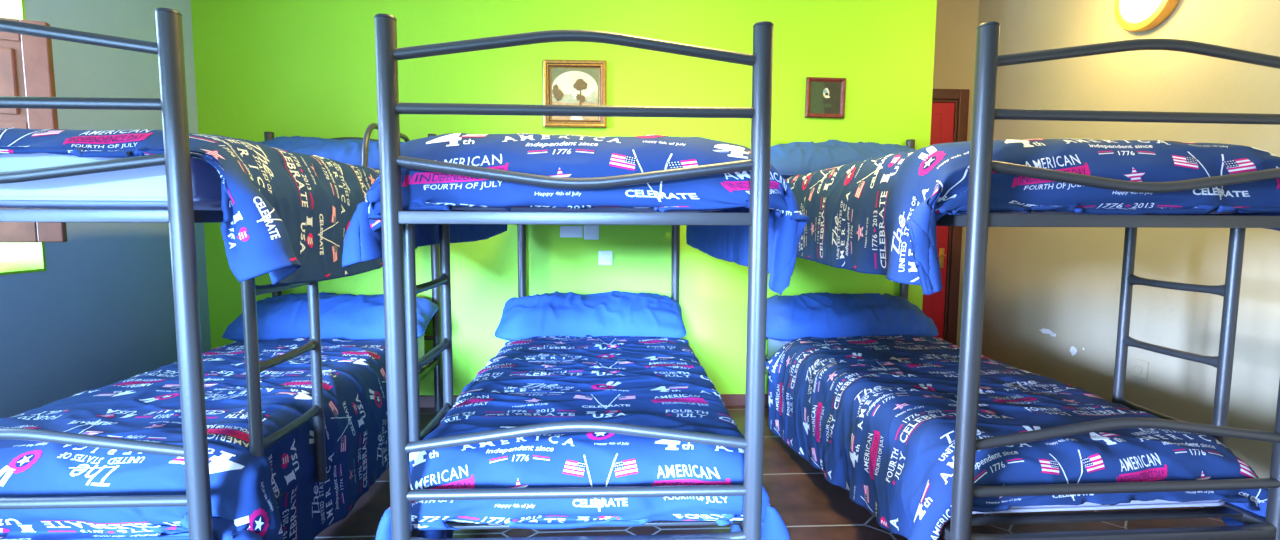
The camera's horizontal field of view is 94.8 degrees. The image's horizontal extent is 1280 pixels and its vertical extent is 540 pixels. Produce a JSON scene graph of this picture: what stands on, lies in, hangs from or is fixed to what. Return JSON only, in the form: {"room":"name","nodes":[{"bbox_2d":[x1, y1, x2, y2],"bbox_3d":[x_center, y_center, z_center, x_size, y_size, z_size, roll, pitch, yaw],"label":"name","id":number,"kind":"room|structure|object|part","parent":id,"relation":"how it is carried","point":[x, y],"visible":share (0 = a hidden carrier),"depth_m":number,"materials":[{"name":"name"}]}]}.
{"room":"dormitory","nodes":[
{"label":"dormitory","id":0,"kind":"room"},
{"bbox_2d":[0,0,210,417],"bbox_3d":[-2.804,-0.429,1.317,0.420,3.000,5.480,0,5,-2],"label":"wall","id":1,"kind":"structure","parent":0,"point":[101,313],"depth_m":2.87,"materials":[{"name":"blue paint"}]},
{"bbox_2d":[0,0,46,274],"bbox_3d":[-2.823,-0.636,1.931,0.422,1.395,1.240,0,5,-2],"label":"window","id":2,"kind":"structure","parent":1,"relation":"attached to","point":[20,257],"depth_m":2.59,"materials":[{"name":"glass"}]},
{"bbox_2d":[0,17,67,242],"bbox_3d":[-2.714,-0.557,2.346,0.620,0.895,0.069,-2,5,-22],"label":"window shutter","id":3,"kind":"object","parent":1,"relation":"attached to","point":[26,61],"visible":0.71,"depth_m":2.39,"materials":[{"name":"brown wood"}]},
{"bbox_3d":[-2.706,-0.756,2.313,0.454,0.326,0.031,-2,5,-22],"label":"panel","id":4,"kind":"part","parent":3,"relation":"part of","materials":[{"name":"brown wood"}]},
{"bbox_3d":[-2.708,-0.355,2.348,0.454,0.326,0.031,-2,5,-22],"label":"panel","id":5,"kind":"part","parent":3,"relation":"part of","materials":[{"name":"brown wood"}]},
{"bbox_2d":[191,0,936,395],"bbox_3d":[-0.423,-0.626,3.708,4.495,3.000,0.120,0,5,-2],"label":"wall","id":6,"kind":"structure","parent":0,"point":[289,68],"depth_m":3.62,"materials":[{"name":"paint"}]},
{"bbox_2d":[560,226,582,237],"bbox_3d":[-0.428,-0.239,3.675,0.142,0.072,0.014,0,5,-2],"label":"junction box","id":7,"kind":"object","parent":6,"relation":"attached to","point":[565,231],"visible":1,"depth_m":3.67,"materials":[{"name":"white plastic"}]},
{"bbox_3d":[-0.428,-0.238,3.670,0.126,0.056,0.004,0,5,-2],"label":"lid","id":8,"kind":"part","parent":7,"relation":"part of","materials":[{"name":"white plastic"}]},
{"bbox_2d":[543,59,606,127],"bbox_3d":[-0.397,-1.075,3.595,0.385,0.400,0.028,0,5,-2],"label":"framed picture","id":9,"kind":"object","parent":6,"relation":"attached to","point":[565,82],"visible":0.98,"depth_m":3.59},
{"bbox_2d":[551,68,598,119],"bbox_3d":[-0.397,-1.075,3.596,0.297,0.312,0.006,0,5,-2],"label":"painting","id":10,"kind":"object","parent":9,"relation":"attached to","point":[569,86],"depth_m":3.59},
{"bbox_2d":[584,225,598,239],"bbox_3d":[-0.303,-0.236,3.679,0.094,0.092,0.014,0,5,-2],"label":"junction box","id":11,"kind":"object","parent":6,"relation":"attached to","point":[591,232],"visible":0.92,"depth_m":3.67,"materials":[{"name":"white plastic"}]},
{"bbox_3d":[-0.303,-0.235,3.674,0.078,0.076,0.004,0,5,-2],"label":"lid","id":12,"kind":"part","parent":11,"relation":"part of","materials":[{"name":"white plastic"}]},
{"bbox_2d":[419,394,767,406],"bbox_3d":[-0.429,0.837,3.768,4.495,0.075,0.014,0,5,-2],"label":"baseboard","id":13,"kind":"structure","parent":6,"relation":"attached to","point":[729,399],"depth_m":3.79,"materials":[{"name":"wood"}]},
{"bbox_2d":[599,251,611,264],"bbox_3d":[-0.217,-0.075,3.695,0.086,0.088,0.017,0,5,-2],"label":"light switch","id":14,"kind":"object","parent":6,"relation":"attached to","point":[605,257],"visible":1,"depth_m":3.69,"materials":[{"name":"white plastic"}]},
{"bbox_2d":[805,77,845,118],"bbox_3d":[1.149,-1.067,3.648,0.243,0.243,0.024,1,5,-2],"label":"framed picture","id":15,"kind":"object","parent":6,"relation":"attached to","point":[825,97],"visible":1,"depth_m":3.65},
{"bbox_2d":[809,82,840,113],"bbox_3d":[1.149,-1.067,3.647,0.195,0.195,0.002,1,5,-2],"label":"painting","id":16,"kind":"object","parent":15,"relation":"attached to","point":[824,97],"depth_m":3.65},
{"bbox_2d":[165,406,1227,539],"bbox_3d":[-0.278,1.121,1.535,5.850,0.100,5.880,0,5,-2],"label":"floor","id":17,"kind":"structure","parent":0,"point":[810,507],"depth_m":2.37,"materials":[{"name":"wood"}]},
{"bbox_2d":[0,8,442,539],"bbox_3d":[-1.665,0.123,2.532,1.024,1.700,2.161,0,5,-3],"label":"bunk bed","id":18,"kind":"object","parent":17,"relation":"on","point":[181,216],"visible":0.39,"depth_m":1.49,"materials":[{"name":"metal"}]},
{"bbox_3d":[-1.621,-0.565,1.415,0.954,0.085,0.028,0,5,-3],"label":"arched rail","id":19,"kind":"part","parent":18,"relation":"part of","materials":[{"name":"metal"}]},
{"bbox_3d":[-1.622,-0.408,1.429,0.950,0.028,0.028,0,5,-3],"label":"straight rail","id":20,"kind":"part","parent":18,"relation":"part of","materials":[{"name":"metal"}]},
{"bbox_3d":[-1.623,-0.252,1.443,0.954,0.083,0.028,0,5,-3],"label":"curved rail","id":21,"kind":"part","parent":18,"relation":"part of","materials":[{"name":"metal"}]},
{"bbox_3d":[-1.627,0.446,1.504,0.954,0.085,0.028,0,5,-3],"label":"arched rail","id":22,"kind":"part","parent":18,"relation":"part of","materials":[{"name":"metal"}]},
{"bbox_3d":[-1.627,0.602,1.517,0.950,0.028,0.028,0,5,-3],"label":"straight rail","id":23,"kind":"part","parent":18,"relation":"part of","materials":[{"name":"metal"}]},
{"bbox_2d":[0,153,221,209],"bbox_3d":[-1.673,-0.341,2.498,0.878,0.180,1.958,0,5,-3],"label":"mattress","id":24,"kind":"object","parent":18,"relation":"on","point":[138,188],"visible":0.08,"depth_m":1.55,"materials":[{"name":"fabric"}]},
{"bbox_2d":[0,128,416,284],"bbox_3d":[-1.628,-0.219,2.307,1.324,0.465,1.669,0,5,-3],"label":"duvet","id":25,"kind":"object","parent":24,"relation":"on","point":[287,215],"visible":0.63,"depth_m":1.64,"materials":[{"name":"blue fabric"}]},
{"bbox_2d":[258,136,404,168],"bbox_3d":[-1.715,-0.631,3.293,1.017,0.244,0.415,0,5,-3],"label":"pillow","id":26,"kind":"object","parent":24,"relation":"on","point":[349,151],"visible":0.26,"depth_m":3.14,"materials":[{"name":"blue fabric"}]},
{"bbox_3d":[-1.151,0.218,1.506,0.051,1.686,0.051,0,5,-3],"label":"post","id":27,"kind":"part","parent":18,"relation":"part of","materials":[{"name":"metal"}]},
{"bbox_3d":[-1.199,-0.227,2.524,0.024,0.033,2.066,0,5,-3],"label":"rail","id":28,"kind":"part","parent":18,"relation":"part of","materials":[{"name":"metal"}]},
{"bbox_3d":[-1.131,0.314,1.722,0.035,0.954,0.034,0,5,-3],"label":"ladder leg","id":29,"kind":"part","parent":18,"relation":"part of","materials":[{"name":"metal"}]},
{"bbox_3d":[-2.199,0.033,3.558,0.051,1.686,0.051,0,5,-3],"label":"post","id":30,"kind":"part","parent":18,"relation":"part of","materials":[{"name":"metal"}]},
{"bbox_3d":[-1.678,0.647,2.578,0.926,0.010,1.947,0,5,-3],"label":"mattress","id":31,"kind":"part","parent":18,"relation":"part of","materials":[{"name":"fabric"}]},
{"bbox_3d":[-1.148,0.282,2.085,0.035,0.954,0.034,0,5,-3],"label":"ladder leg","id":32,"kind":"part","parent":18,"relation":"part of","materials":[{"name":"metal"}]},
{"bbox_3d":[-1.203,0.656,2.601,0.024,0.033,2.066,0,5,-3],"label":"rail","id":33,"kind":"part","parent":18,"relation":"part of","materials":[{"name":"metal"}]},
{"bbox_3d":[-1.720,-0.749,3.512,0.954,0.085,0.028,0,5,-3],"label":"arched rail","id":34,"kind":"part","parent":18,"relation":"part of","materials":[{"name":"metal"}]},
{"bbox_3d":[-1.213,-0.468,2.840,0.025,0.430,0.684,0,5,-3],"label":"guard rail","id":35,"kind":"part","parent":18,"relation":"part of","materials":[{"name":"metal"}]},
{"bbox_2d":[418,333,424,358],"bbox_3d":[-1.677,0.539,2.575,0.878,0.187,1.958,0,5,-3],"label":"mattress","id":36,"kind":"object","parent":18,"relation":"on","point":[421,338],"visible":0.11,"depth_m":3.46,"materials":[{"name":"fabric"}]},
{"bbox_2d":[0,337,420,539],"bbox_3d":[-1.628,0.701,2.365,1.274,0.565,1.623,0,5,-3],"label":"duvet","id":37,"kind":"object","parent":36,"relation":"on","point":[146,406],"visible":0.81,"depth_m":1.90,"materials":[{"name":"blue fabric"}]},
{"bbox_2d":[256,293,309,340],"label":"pillow","id":38,"kind":"object","parent":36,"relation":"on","point":[283,316],"depth_m":3.19,"materials":[{"name":"blue fabric"}]},
{"bbox_2d":[319,292,384,339],"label":"pillow","id":39,"kind":"object","parent":36,"relation":"on","point":[351,317],"depth_m":3.22,"materials":[{"name":"blue fabric"}]},
{"bbox_3d":[-1.726,0.418,3.614,0.950,0.028,0.028,0,5,-3],"label":"straight rail","id":40,"kind":"part","parent":18,"relation":"part of","materials":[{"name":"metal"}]},
{"bbox_3d":[-1.250,0.034,3.603,0.051,1.686,0.051,0,5,-3],"label":"post","id":41,"kind":"part","parent":18,"relation":"part of","materials":[{"name":"metal"}]},
{"bbox_2d":[374,13,773,539],"bbox_3d":[-0.219,0.124,2.608,1.025,1.700,2.161,0,5,-2],"label":"bunk bed","id":42,"kind":"object","parent":17,"relation":"on","point":[400,289],"visible":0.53,"depth_m":1.53,"materials":[{"name":"metal"}]},
{"bbox_3d":[-0.638,0.218,1.539,0.051,1.686,0.051,0,5,-2],"label":"post","id":43,"kind":"part","parent":42,"relation":"part of","materials":[{"name":"metal"}]},
{"bbox_3d":[-0.677,0.314,1.752,0.035,0.954,0.034,0,5,-2],"label":"ladder leg","id":44,"kind":"part","parent":42,"relation":"part of","materials":[{"name":"metal"}]},
{"bbox_3d":[-0.686,0.656,2.634,0.024,0.033,2.066,0,5,-2],"label":"rail","id":45,"kind":"part","parent":42,"relation":"part of","materials":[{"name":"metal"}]},
{"bbox_3d":[-0.693,0.282,2.115,0.035,0.954,0.034,0,5,-2],"label":"ladder leg","id":46,"kind":"part","parent":42,"relation":"part of","materials":[{"name":"metal"}]},
{"bbox_3d":[-0.728,0.034,3.636,0.051,1.686,0.051,0,5,-2],"label":"post","id":47,"kind":"part","parent":42,"relation":"part of","materials":[{"name":"metal"}]},
{"bbox_3d":[-0.161,-0.251,1.519,0.954,0.083,0.028,0,5,-2],"label":"curved rail","id":48,"kind":"part","parent":42,"relation":"part of","materials":[{"name":"metal"}]},
{"bbox_3d":[-0.159,-0.564,1.492,0.954,0.085,0.028,0,5,-2],"label":"arched rail","id":49,"kind":"part","parent":42,"relation":"part of","materials":[{"name":"metal"}]},
{"bbox_3d":[-0.160,-0.407,1.505,0.950,0.028,0.028,0,5,-2],"label":"straight rail","id":50,"kind":"part","parent":42,"relation":"part of","materials":[{"name":"metal"}]},
{"bbox_3d":[-0.164,0.447,1.580,0.954,0.085,0.028,0,5,-2],"label":"arched rail","id":51,"kind":"part","parent":42,"relation":"part of","materials":[{"name":"metal"}]},
{"bbox_3d":[-0.165,0.603,1.594,0.950,0.028,0.028,0,5,-2],"label":"straight rail","id":52,"kind":"part","parent":42,"relation":"part of","materials":[{"name":"metal"}]},
{"bbox_3d":[-0.166,0.758,1.607,0.954,0.083,0.028,0,5,-2],"label":"curved rail","id":53,"kind":"part","parent":42,"relation":"part of","materials":[{"name":"metal"}]},
{"bbox_2d":[452,150,728,212],"bbox_3d":[-0.206,-0.340,2.574,0.878,0.180,1.958,0,5,-2],"label":"mattress","id":54,"kind":"object","parent":42,"relation":"on","point":[513,209],"visible":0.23,"depth_m":1.68,"materials":[{"name":"fabric"}]},
{"bbox_2d":[342,133,809,295],"bbox_3d":[-0.208,-0.227,2.402,1.284,0.450,1.703,0,5,-2],"label":"duvet","id":55,"kind":"object","parent":54,"relation":"on","point":[568,156],"visible":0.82,"depth_m":1.58,"materials":[{"name":"blue fabric"}]},
{"bbox_3d":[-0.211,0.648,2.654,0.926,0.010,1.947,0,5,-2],"label":"mattress","id":56,"kind":"part","parent":42,"relation":"part of","materials":[{"name":"fabric"}]},
{"bbox_3d":[0.221,0.035,3.678,0.051,1.686,0.051,0,5,-2],"label":"post","id":57,"kind":"part","parent":42,"relation":"part of","materials":[{"name":"metal"}]},
{"bbox_3d":[0.311,0.219,1.581,0.051,1.686,0.051,0,5,-2],"label":"post","id":58,"kind":"part","parent":42,"relation":"part of","materials":[{"name":"metal"}]},
{"bbox_3d":[-0.211,0.540,2.651,0.878,0.187,1.958,0,5,-2],"label":"mattress","id":59,"kind":"object","parent":42,"relation":"on","visible":0},
{"bbox_2d":[376,335,789,539],"bbox_3d":[-0.195,0.699,2.459,1.237,0.556,1.658,0,5,-2],"label":"duvet","id":60,"kind":"object","parent":59,"relation":"on","point":[658,382],"visible":0.82,"depth_m":1.71,"materials":[{"name":"blue fabric"}]},
{"bbox_2d":[494,291,685,340],"bbox_3d":[-0.280,0.265,3.437,1.075,0.266,0.409,0,5,-2],"label":"pillow","id":61,"kind":"object","parent":59,"relation":"on","point":[612,313],"visible":0.88,"depth_m":3.28,"materials":[{"name":"blue fabric"}]},
{"bbox_2d":[765,21,1279,539],"bbox_3d":[1.291,0.128,2.656,1.025,1.700,2.161,0,5,-4],"label":"bunk bed","id":62,"kind":"object","parent":17,"relation":"on","point":[977,220],"visible":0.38,"depth_m":1.58,"materials":[{"name":"metal"}]},
{"bbox_3d":[0.804,0.661,2.667,0.024,0.033,2.066,0,5,-4],"label":"rail","id":63,"kind":"part","parent":62,"relation":"part of","materials":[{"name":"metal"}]},
{"bbox_3d":[1.679,0.038,3.736,0.051,1.686,0.051,0,5,-4],"label":"post","id":64,"kind":"part","parent":62,"relation":"part of","materials":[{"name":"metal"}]},
{"bbox_3d":[0.809,-0.222,2.590,0.024,0.033,2.066,0,5,-4],"label":"rail","id":65,"kind":"part","parent":62,"relation":"part of","materials":[{"name":"metal"}]},
{"bbox_3d":[0.883,0.223,1.574,0.051,1.686,0.051,0,5,-4],"label":"post","id":66,"kind":"part","parent":62,"relation":"part of","materials":[{"name":"metal"}]},
{"bbox_2d":[767,338,1225,513],"bbox_3d":[1.278,0.544,2.698,0.878,0.187,1.958,0,5,-4],"label":"mattress","id":67,"kind":"object","parent":62,"relation":"on","point":[774,346],"visible":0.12,"depth_m":1.75,"materials":[{"name":"white fabric"}]},
{"bbox_2d":[766,292,938,340],"bbox_3d":[1.186,0.270,3.481,1.037,0.257,0.413,0,5,-4],"label":"pillow","id":68,"kind":"object","parent":67,"relation":"on","point":[817,315],"visible":0.76,"depth_m":3.32,"materials":[{"name":"blue fabric"}]},
{"bbox_2d":[765,335,1267,539],"bbox_3d":[1.252,0.686,2.481,1.218,0.524,1.680,0,5,-4],"label":"duvet","id":69,"kind":"object","parent":67,"relation":"on","point":[876,415],"visible":0.9,"depth_m":2.00,"materials":[{"name":"blue fabric"}]},
{"bbox_3d":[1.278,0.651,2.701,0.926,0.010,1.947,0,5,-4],"label":"mattress","id":70,"kind":"part","parent":62,"relation":"part of","materials":[{"name":"fabric"}]},
{"bbox_2d":[989,211,1236,214],"bbox_3d":[1.283,-0.337,2.621,0.878,0.180,1.958,0,5,-4],"label":"mattress","id":71,"kind":"object","parent":62,"relation":"on","point":[1032,212],"visible":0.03,"depth_m":1.94,"materials":[{"name":"fabric"}]},
{"bbox_2d":[770,139,914,178],"bbox_3d":[1.191,-0.626,3.393,1.017,0.258,0.410,0,5,-4],"label":"pillow","id":72,"kind":"object","parent":71,"relation":"on","point":[794,158],"visible":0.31,"depth_m":3.23,"materials":[{"name":"blue fabric"}]},
{"bbox_2d":[785,138,1279,294],"bbox_3d":[1.295,-0.227,2.429,1.270,0.445,1.667,0,5,-4],"label":"duvet","id":73,"kind":"object","parent":71,"relation":"on","point":[879,215],"visible":0.8,"depth_m":1.65,"materials":[{"name":"blue fabric"}]},
{"bbox_3d":[1.354,0.762,1.656,0.954,0.083,0.028,0,5,-4],"label":"curved rail","id":74,"kind":"part","parent":62,"relation":"part of","materials":[{"name":"metal"}]},
{"bbox_3d":[1.819,0.285,2.221,0.035,0.954,0.034,0,5,-4],"label":"ladder leg","id":75,"kind":"part","parent":62,"relation":"part of","materials":[{"name":"metal"}]},
{"bbox_3d":[1.355,0.606,1.642,0.950,0.028,0.028,0,5,-4],"label":"straight rail","id":76,"kind":"part","parent":62,"relation":"part of","materials":[{"name":"metal"}]},
{"bbox_3d":[1.355,0.450,1.628,0.954,0.085,0.028,0,5,-4],"label":"arched rail","id":77,"kind":"part","parent":62,"relation":"part of","materials":[{"name":"metal"}]},
{"bbox_3d":[1.359,-0.247,1.567,0.954,0.083,0.028,0,5,-4],"label":"curved rail","id":78,"kind":"part","parent":62,"relation":"part of","materials":[{"name":"metal"}]},
{"bbox_3d":[1.360,-0.404,1.554,0.950,0.028,0.028,0,5,-4],"label":"straight rail","id":79,"kind":"part","parent":62,"relation":"part of","materials":[{"name":"metal"}]},
{"bbox_3d":[1.361,-0.561,1.540,0.954,0.085,0.028,0,5,-4],"label":"arched rail","id":80,"kind":"part","parent":62,"relation":"part of","materials":[{"name":"metal"}]},
{"bbox_3d":[1.845,0.317,1.859,0.035,0.954,0.034,0,5,-4],"label":"ladder leg","id":81,"kind":"part","parent":62,"relation":"part of","materials":[{"name":"metal"}]},
{"bbox_3d":[1.752,0.660,2.736,0.024,0.033,2.066,0,5,-4],"label":"rail","id":82,"kind":"part","parent":62,"relation":"part of","materials":[{"name":"metal"}]},
{"bbox_3d":[1.831,0.222,1.643,0.051,1.686,0.051,0,5,-4],"label":"post","id":83,"kind":"part","parent":62,"relation":"part of","materials":[{"name":"metal"}]},
{"bbox_2d":[933,0,979,345],"bbox_3d":[-0.102,-0.667,4.197,5.170,3.000,0.120,0,5,-2],"label":"wall","id":84,"kind":"structure","parent":0,"point":[956,20],"depth_m":4.14,"materials":[{"name":"beige paint"}]},
{"bbox_2d":[922,89,969,344],"bbox_3d":[1.893,-0.213,4.202,0.820,2.115,0.080,0,5,-2],"label":"door","id":85,"kind":"structure","parent":84,"relation":"in","point":[950,107],"depth_m":4.22,"materials":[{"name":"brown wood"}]},
{"bbox_3d":[2.125,-0.085,4.210,0.125,0.140,0.060,0,5,-2],"label":"handle","id":86,"kind":"part","parent":85,"relation":"part of","materials":[{"name":"gold metal"}]},
{"bbox_2d":[978,0,1279,477],"bbox_3d":[2.513,-0.417,1.492,0.120,3.000,5.480,0,5,-2],"label":"wall","id":87,"kind":"structure","parent":0,"point":[1065,281],"depth_m":2.81,"materials":[{"name":"beige paint"}]},
{"bbox_2d":[1040,328,1083,355],"bbox_3d":[2.394,0.411,3.348,0.012,0.114,0.349,0,5,-2],"label":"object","id":88,"kind":"structure","parent":87,"relation":"attached to","point":[1073,350],"depth_m":3.40,"materials":[{"name":"paint"}]},
{"bbox_2d":[1130,358,1148,378],"bbox_3d":[2.400,0.474,2.832,0.014,0.084,0.090,0,5,-2],"label":"wall socket","id":89,"kind":"object","parent":87,"relation":"attached to","point":[1139,368],"visible":1,"depth_m":2.83,"materials":[{"name":"white plastic"}]},
{"bbox_2d":[1114,0,1178,31],"bbox_3d":[2.370,-1.294,2.766,0.087,0.324,0.324,0,5,-2],"label":"wall lamp","id":90,"kind":"object","parent":87,"relation":"attached to","point":[1131,15],"visible":1,"depth_m":2.75,"materials":[{"name":"white glass"}]},
{"bbox_3d":[2.355,-1.294,2.766,0.057,0.242,0.242,0,5,-2],"label":"lamp glass","id":91,"kind":"part","parent":90,"relation":"part of","materials":[{"name":"white glass"}]}
]}

